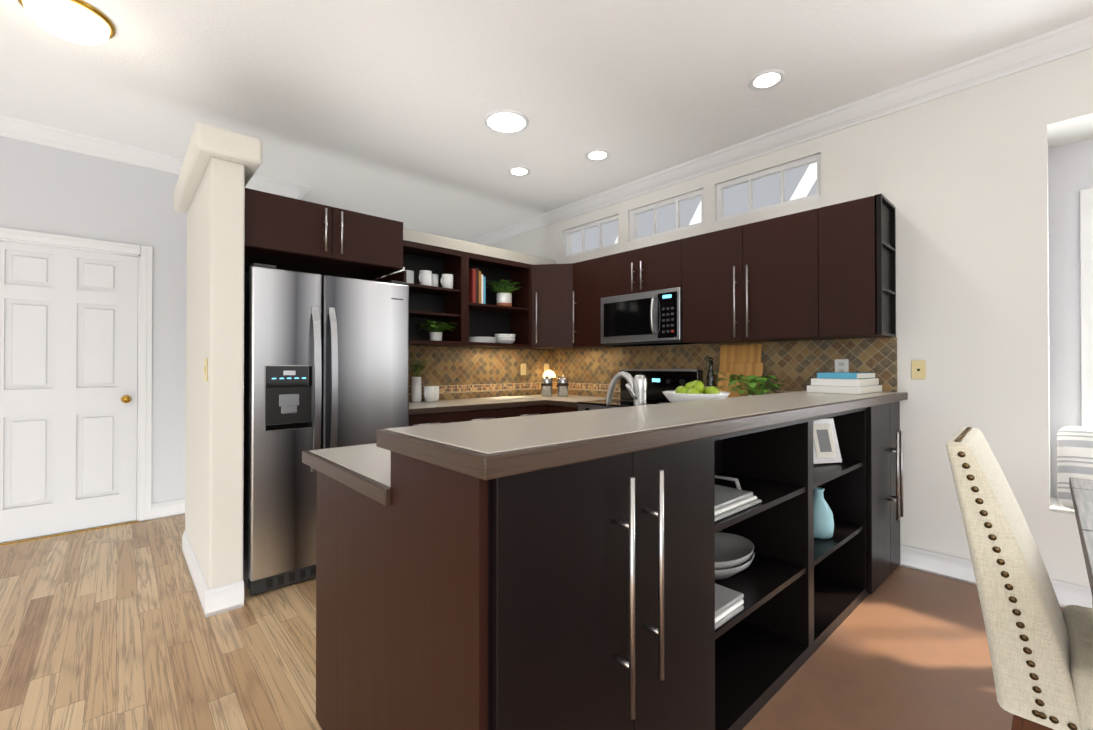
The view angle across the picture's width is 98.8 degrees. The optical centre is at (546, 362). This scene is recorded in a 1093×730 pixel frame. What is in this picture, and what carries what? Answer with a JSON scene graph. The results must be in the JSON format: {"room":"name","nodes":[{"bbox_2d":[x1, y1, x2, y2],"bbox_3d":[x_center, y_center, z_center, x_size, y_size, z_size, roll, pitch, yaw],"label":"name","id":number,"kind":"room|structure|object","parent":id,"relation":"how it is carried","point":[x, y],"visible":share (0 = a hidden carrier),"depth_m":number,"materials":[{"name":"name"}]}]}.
{"room":"kitchen","nodes":[
{"label":"kitchen","id":0,"kind":"room"},
{"bbox_2d":[0,136,186,502],"bbox_3d":[-4.261,-0.209,3.916,8.160,2.930,1.700,0,0,-42],"label":"wall","id":1,"kind":"structure","parent":0,"point":[48,189],"depth_m":3.71,"materials":[{"name":"white paint"}]},
{"bbox_2d":[0,241,137,544],"bbox_3d":[-3.532,0.204,3.433,0.824,2.098,0.107,0,0,-42],"label":"door","id":2,"kind":"structure","parent":1,"relation":"in","point":[68,382],"depth_m":3.45,"materials":[{"name":"white wood"}]},
{"bbox_2d":[0,115,310,521],"bbox_3d":[-5.016,-0.214,3.097,5.940,2.930,1.690,0,0,-42],"label":"trim","id":3,"kind":"structure","parent":1,"relation":"attached to","point":[53,137],"depth_m":3.71,"materials":[{"name":"white wood"}]},
{"bbox_2d":[0,514,321,729],"bbox_3d":[-1.274,1.269,1.149,8.850,0.060,9.800,0,0,-42],"label":"floor","id":4,"kind":"structure","parent":0,"point":[110,628],"depth_m":2.08,"materials":[{"name":"brown wood"}]},
{"bbox_2d":[243,263,408,594],"bbox_3d":[-1.509,0.362,3.072,0.890,1.778,0.992,0,0,-42],"label":"fridge","id":5,"kind":"object","parent":4,"relation":"on","point":[326,361],"visible":0.73,"depth_m":2.62,"materials":[{"name":"grey metal"}]},
{"bbox_2d":[316,471,405,729],"bbox_3d":[-0.412,0.804,1.558,0.430,0.875,0.693,0,0,-42],"label":"base cabinet","id":6,"kind":"object","parent":4,"relation":"on","point":[361,545],"depth_m":1.35,"materials":[{"name":"brown wood"}]},
{"bbox_2d":[302,443,405,514],"bbox_3d":[0.467,0.351,2.496,3.061,0.044,0.888,0,0,-42],"label":"countertop","id":7,"kind":"structure","parent":6,"relation":"on","point":[365,469],"depth_m":1.44,"materials":[{"name":"grey stone"}]},
{"bbox_2d":[606,371,646,407],"bbox_3d":[0.330,0.180,2.082,0.139,0.286,0.225,0,0,-42],"label":"faucet","id":8,"kind":"object","parent":7,"relation":"on","point":[636,385],"visible":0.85,"depth_m":2.03,"materials":[{"name":"grey metal"}]},
{"bbox_2d":[706,344,784,397],"bbox_3d":[1.335,0.094,3.319,0.644,0.473,0.643,0,0,-42],"label":"plants","id":9,"kind":"object","parent":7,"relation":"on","point":[740,373],"depth_m":3.52,"materials":[{"name":"green plant"}]},
{"bbox_2d":[407,411,457,426],"bbox_3d":[-1.110,0.817,3.708,0.500,0.875,0.620,0,0,-42],"label":"base cabinet","id":10,"kind":"object","parent":4,"relation":"on","point":[451,416],"depth_m":3.53,"materials":[{"name":"brown wood"}]},
{"bbox_2d":[409,395,589,414],"bbox_3d":[-0.505,0.362,4.254,2.126,0.043,0.635,0,0,-42],"label":"countertop","id":11,"kind":"structure","parent":10,"relation":"on","point":[439,407],"depth_m":3.90,"materials":[{"name":"beige stone"}]},
{"bbox_2d":[409,356,568,401],"bbox_3d":[-0.468,0.133,4.398,1.726,0.410,0.419,0,0,-42],"label":"canisters","id":12,"kind":"object","parent":11,"relation":"on","point":[431,393],"depth_m":4.26,"materials":[{"name":"white ceramic"}]},
{"bbox_2d":[458,407,509,418],"bbox_3d":[-0.741,0.819,4.045,0.500,0.875,0.620,0,0,-42],"label":"base cabinet","id":13,"kind":"object","parent":4,"relation":"on","point":[501,411],"depth_m":3.83,"materials":[{"name":"brown wood"}]},
{"bbox_2d":[510,407,545,414],"bbox_3d":[-0.373,0.822,4.382,0.498,0.875,0.620,0,0,-42],"label":"base cabinet","id":14,"kind":"object","parent":4,"relation":"on","point":[513,410],"depth_m":4.14,"materials":[{"name":"brown wood"}]},
{"bbox_2d":[390,443,725,729],"bbox_3d":[0.075,0.727,1.329,0.840,1.025,0.439,0,0,-42],"label":"base cabinet","id":15,"kind":"object","parent":4,"relation":"on","point":[539,562],"depth_m":1.07,"materials":[{"name":"brown wood"}]},
{"bbox_2d":[374,391,907,490],"bbox_3d":[0.887,0.198,2.027,3.076,0.043,0.550,0,0,-42],"label":"countertop","id":16,"kind":"structure","parent":15,"relation":"on","point":[511,452],"depth_m":1.20,"materials":[{"name":"grey stone"}]},
{"bbox_2d":[662,378,729,402],"bbox_3d":[0.810,0.204,2.544,0.350,0.245,0.350,0,0,-42],"label":"fruit bowl","id":17,"kind":"object","parent":16,"relation":"on","point":[695,390],"visible":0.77,"depth_m":2.47,"materials":[{"name":"white ceramic"}]},
{"bbox_2d":[807,372,881,393],"bbox_3d":[1.841,0.119,2.887,0.446,0.118,0.291,0,0,-42],"label":"books","id":18,"kind":"object","parent":16,"relation":"on","point":[849,382],"visible":1,"depth_m":2.77,"materials":[{"name":"white paper"}]},
{"bbox_2d":[546,407,589,410],"bbox_3d":[0.380,0.821,4.373,0.655,0.875,0.376,0,0,-42],"label":"base cabinet","id":19,"kind":"object","parent":4,"relation":"on","point":[547,408],"depth_m":4.15,"materials":[{"name":"brown wood"}]},
{"bbox_2d":[546,396,605,406],"bbox_3d":[0.374,0.362,4.371,0.670,0.043,0.376,0,0,-42],"label":"countertop","id":20,"kind":"structure","parent":19,"relation":"on","point":[549,402],"depth_m":4.21,"materials":[{"name":"beige stone"}]},
{"bbox_2d":[577,369,702,410],"bbox_3d":[0.760,0.644,3.916,0.710,1.185,0.808,0,0,-42],"label":"range","id":21,"kind":"object","parent":4,"relation":"on","point":[659,381],"visible":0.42,"depth_m":4.03,"materials":[{"name":"black metal"}]},
{"bbox_2d":[726,439,745,626],"bbox_3d":[0.411,0.809,2.310,0.900,0.875,0.693,0,0,-42],"label":"base cabinet","id":22,"kind":"object","parent":4,"relation":"on","point":[736,449],"depth_m":2.17,"materials":[{"name":"brown wood"}]},
{"bbox_2d":[746,427,785,610],"bbox_3d":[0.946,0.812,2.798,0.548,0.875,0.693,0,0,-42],"label":"base cabinet","id":23,"kind":"object","parent":4,"relation":"on","point":[765,454],"depth_m":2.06,"materials":[{"name":"brown wood"}]},
{"bbox_2d":[715,418,841,629],"bbox_3d":[0.940,0.578,2.098,1.425,0.571,0.348,0,0,-42],"label":"decor","id":24,"kind":"object","parent":23,"relation":"on","point":[734,553],"visible":0.56,"depth_m":1.95,"materials":[{"name":"grey ceramic"}]},
{"bbox_2d":[786,427,789,578],"bbox_3d":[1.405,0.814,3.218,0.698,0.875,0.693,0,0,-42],"label":"base cabinet","id":25,"kind":"object","parent":4,"relation":"on","point":[787,428],"depth_m":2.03,"materials":[{"name":"brown wood"}]},
{"bbox_2d":[790,403,893,600],"bbox_3d":[1.720,0.736,2.760,0.400,1.025,0.434,0,0,-42],"label":"base cabinet","id":26,"kind":"object","parent":4,"relation":"on","point":[858,558],"depth_m":2.51,"materials":[{"name":"brown wood"}]},
{"bbox_2d":[894,403,902,569],"bbox_3d":[1.951,0.738,2.971,0.226,1.025,0.434,0,0,-42],"label":"base cabinet","id":27,"kind":"object","parent":4,"relation":"on","point":[898,512],"depth_m":2.80,"materials":[{"name":"brown wood"}]},
{"bbox_2d":[173,122,555,588],"bbox_3d":[-0.875,0.053,3.804,3.308,2.405,1.266,0,0,-42],"label":"wall","id":28,"kind":"structure","parent":0,"point":[220,167],"depth_m":2.39,"materials":[{"name":"beige paint"}]},
{"bbox_2d":[204,358,207,381],"bbox_3d":[-1.748,0.037,2.400,0.012,0.120,0.075,0,0,-42],"label":"switch plate","id":29,"kind":"object","parent":28,"relation":"attached to","point":[205,369],"visible":0.98,"depth_m":2.38,"materials":[{"name":"beige plastic"}]},
{"bbox_2d":[182,530,243,617],"bbox_3d":[-1.992,1.184,2.765,0.161,0.130,1.146,0,0,-42],"label":"baseboard","id":30,"kind":"structure","parent":28,"relation":"attached to","point":[221,599],"depth_m":2.37,"materials":[{"name":"white wood"}]},
{"bbox_2d":[244,188,407,280],"bbox_3d":[-1.577,-0.774,3.118,0.897,0.310,0.898,0,0,-42],"label":"upper cabinet","id":31,"kind":"object","parent":28,"relation":"attached to","point":[286,233],"depth_m":2.79,"materials":[{"name":"brown wood"}]},
{"bbox_2d":[409,345,552,401],"bbox_3d":[-0.734,0.125,4.486,2.100,0.549,0.010,0,0,-42],"label":"tile backsplash","id":32,"kind":"structure","parent":28,"relation":"attached to","point":[476,372],"depth_m":4.55,"materials":[{"name":"tile"}]},
{"bbox_2d":[521,364,525,374],"bbox_3d":[-0.242,0.067,4.923,0.075,0.120,0.007,0,0,-42],"label":"electrical outlet plate","id":33,"kind":"object","parent":32,"relation":"attached to","point":[523,366],"depth_m":4.92,"materials":[{"name":"white plastic"}]},
{"bbox_2d":[544,364,548,372],"bbox_3d":[0.002,0.069,5.145,0.075,0.120,0.007,0,0,-42],"label":"electrical outlet plate","id":34,"kind":"object","parent":32,"relation":"attached to","point":[546,366],"depth_m":5.14,"materials":[{"name":"white plastic"}]},
{"bbox_2d":[504,264,555,349],"bbox_3d":[-0.048,-0.553,4.888,0.624,0.810,0.345,0,0,-42],"label":"upper cabinet","id":35,"kind":"object","parent":28,"relation":"attached to","point":[516,316],"depth_m":4.70,"materials":[{"name":"brown wood"}]},
{"bbox_2d":[381,267,521,343],"bbox_3d":[-0.816,-0.515,4.166,1.467,0.688,0.320,0,0,-42],"label":"prop","id":36,"kind":"object","parent":35,"relation":"on","point":[477,286],"visible":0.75,"depth_m":4.21,"materials":[{"name":"white ceramic"}]},
{"bbox_2d":[528,264,587,349],"bbox_3d":[0.164,-0.554,4.656,0.624,0.810,0.322,0,0,-42],"label":"upper cabinet","id":37,"kind":"object","parent":28,"relation":"attached to","point":[540,275],"depth_m":4.55,"materials":[{"name":"brown wood"}]},
{"bbox_2d":[552,263,571,347],"bbox_3d":[0.044,-0.554,4.542,0.293,0.807,0.329,0,0,-42],"label":"upper cabinet","id":38,"kind":"object","parent":28,"relation":"attached to","point":[561,273],"depth_m":4.52,"materials":[{"name":"brown wood"}]},
{"bbox_2d":[0,0,1092,240],"bbox_3d":[-1.274,-1.741,1.168,8.850,0.100,9.800,0,0,-42],"label":"ceiling","id":39,"kind":"structure","parent":0,"point":[380,108],"depth_m":2.77,"materials":[{"name":"paint"}]},
{"bbox_2d":[17,0,115,45],"bbox_3d":[-2.305,-1.633,2.258,0.336,0.103,0.336,0,0,-42],"label":"dome light","id":40,"kind":"object","parent":39,"relation":"attached to","point":[80,22],"visible":1,"depth_m":2.21,"materials":[{"name":"white glass"}]},
{"bbox_2d":[484,109,528,132],"bbox_3d":[-0.278,-1.672,3.256,0.310,0.012,0.310,0,0,6],"label":"recessed light","id":41,"kind":"object","parent":39,"relation":"in","point":[506,121],"depth_m":3.25,"materials":[{"name":"white"}]},
{"bbox_2d":[508,166,529,175],"bbox_3d":[-0.240,-1.669,4.090,0.199,0.009,0.199,0,0,9],"label":"recessed light","id":42,"kind":"object","parent":39,"relation":"in","point":[515,171],"depth_m":4.09,"materials":[{"name":"white"}]},
{"bbox_2d":[585,149,609,160],"bbox_3d":[0.411,-1.671,3.777,0.199,0.009,0.199,0,0,9],"label":"recessed light","id":43,"kind":"object","parent":39,"relation":"in","point":[593,155],"depth_m":3.77,"materials":[{"name":"white"}]},
{"bbox_2d":[748,69,785,89],"bbox_3d":[1.308,-1.677,2.782,0.199,0.009,0.199,0,0,9],"label":"recessed light","id":44,"kind":"object","parent":39,"relation":"in","point":[768,79],"depth_m":2.77,"materials":[{"name":"white"}]},
{"bbox_2d":[487,48,1092,586],"bbox_3d":[1.686,-0.209,3.863,0.550,2.930,9.800,0,0,-42],"label":"wall","id":45,"kind":"structure","parent":0,"point":[981,186],"depth_m":2.68,"materials":[{"name":"paint"}]},
{"bbox_2d":[562,215,618,258],"bbox_3d":[0.462,-1.293,4.858,0.074,0.310,0.790,0,0,-42],"label":"transom window","id":46,"kind":"structure","parent":45,"relation":"in","point":[599,223],"depth_m":4.87,"materials":[{"name":"white wood"}]},
{"bbox_2d":[572,256,619,347],"bbox_3d":[0.502,-0.555,4.493,0.345,0.810,0.375,0,0,-42],"label":"upper cabinet","id":47,"kind":"object","parent":45,"relation":"attached to","point":[588,275],"depth_m":4.37,"materials":[{"name":"brown wood"}]},
{"bbox_2d":[604,238,683,297],"bbox_3d":[0.903,-0.776,4.055,0.345,0.375,0.815,0,0,-42],"label":"upper cabinet","id":48,"kind":"object","parent":45,"relation":"attached to","point":[659,266],"depth_m":3.88,"materials":[{"name":"brown wood"}]},
{"bbox_2d":[601,287,692,346],"bbox_3d":[0.869,-0.371,4.022,0.438,0.429,0.807,0,0,-42],"label":"over-the-range microwave","id":49,"kind":"object","parent":48,"relation":"attached to","point":[650,318],"visible":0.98,"depth_m":3.88,"materials":[{"name":"silver metal"}]},
{"bbox_2d":[628,189,702,242],"bbox_3d":[1.066,-1.297,4.197,0.074,0.310,0.780,0,0,-42],"label":"transom window","id":50,"kind":"structure","parent":45,"relation":"in","point":[677,200],"depth_m":4.21,"materials":[{"name":"white wood"}]},
{"bbox_2d":[553,337,896,397],"bbox_3d":[1.119,0.123,4.063,0.010,0.549,3.133,0,0,-42],"label":"tile backsplash","id":51,"kind":"structure","parent":45,"relation":"attached to","point":[590,372],"depth_m":3.51,"materials":[{"name":"tile"}]},
{"bbox_2d":[835,359,848,371],"bbox_3d":[1.967,0.032,3.122,0.007,0.112,0.080,0,0,-42],"label":"electrical outlet plate","id":52,"kind":"object","parent":51,"relation":"attached to","point":[841,365],"depth_m":3.12,"materials":[{"name":"white plastic"}]},
{"bbox_2d":[682,208,819,343],"bbox_3d":[1.502,-0.562,3.398,0.345,0.810,0.960,0,0,-42],"label":"upper cabinet","id":53,"kind":"object","parent":45,"relation":"attached to","point":[759,281],"depth_m":3.22,"materials":[{"name":"brown wood"}]},
{"bbox_2d":[715,154,820,221],"bbox_3d":[1.659,-1.301,3.547,0.074,0.310,0.780,0,0,-42],"label":"transom window","id":54,"kind":"structure","parent":45,"relation":"in","point":[781,170],"depth_m":3.52,"materials":[{"name":"white wood"}]},
{"bbox_2d":[467,16,1092,607],"bbox_3d":[1.450,-0.211,3.647,0.090,2.930,9.800,0,0,-42],"label":"trim","id":55,"kind":"structure","parent":45,"relation":"attached to","point":[1045,48],"depth_m":2.87,"materials":[{"name":"white wood"}]},
{"bbox_2d":[820,194,895,339],"bbox_3d":[1.937,-0.565,2.922,0.345,0.810,0.330,0,0,-42],"label":"upper cabinet","id":56,"kind":"object","parent":45,"relation":"attached to","point":[826,273],"depth_m":2.81,"materials":[{"name":"brown wood"}]},
{"bbox_2d":[911,360,925,378],"bbox_3d":[2.249,0.041,2.832,0.006,0.115,0.070,0,0,-42],"label":"electrical outlet plate","id":57,"kind":"object","parent":45,"relation":"attached to","point":[918,369],"depth_m":2.83,"materials":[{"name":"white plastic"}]},
{"bbox_2d":[1057,426,1092,508],"bbox_3d":[2.870,0.545,2.320,0.141,0.428,0.460,0,0,-42],"label":"striped pillow","id":58,"kind":"object","parent":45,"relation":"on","point":[1074,451],"visible":0.9,"depth_m":2.43,"materials":[{"name":"white fabric"}]},
{"bbox_2d":[1080,188,1092,426],"bbox_3d":[3.465,-0.210,2.146,0.120,1.510,1.365,0,0,-42],"label":"window","id":59,"kind":"structure","parent":45,"relation":"in","point":[1086,256],"depth_m":2.59,"materials":[{"name":"white"}]},
{"bbox_2d":[742,566,1063,729],"bbox_3d":[2.589,1.264,0.697,3.755,0.063,3.920,0,0,-42],"label":"floor","id":60,"kind":"structure","parent":0,"point":[902,648],"depth_m":1.89,"materials":[{"name":"brown carpet"}]},
{"bbox_2d":[946,427,1092,729],"bbox_3d":[1.495,0.727,1.239,0.500,1.026,0.642,0,0,-42],"label":"dining chair","id":61,"kind":"object","parent":60,"relation":"on","point":[1040,643],"visible":1,"depth_m":1.22,"materials":[{"name":"fabric"}]},
{"bbox_2d":[1069,477,1092,603],"bbox_3d":[1.879,0.860,0.972,1.962,0.755,1.038,0,0,-42],"label":"dining table","id":62,"kind":"object","parent":60,"relation":"on","point":[1081,490],"visible":1,"depth_m":1.51,"materials":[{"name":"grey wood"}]},
{"label":"outside","id":63,"kind":"structure","parent":0,"visible":0},
{"bbox_2d":[571,162,816,253],"bbox_3d":[1.369,-1.440,4.529,0.170,1.400,4.000,0,0,-42],"label":"windows","id":64,"kind":"structure","parent":63,"point":[800,182],"depth_m":4.30,"materials":[{"name":"white"}]}
]}

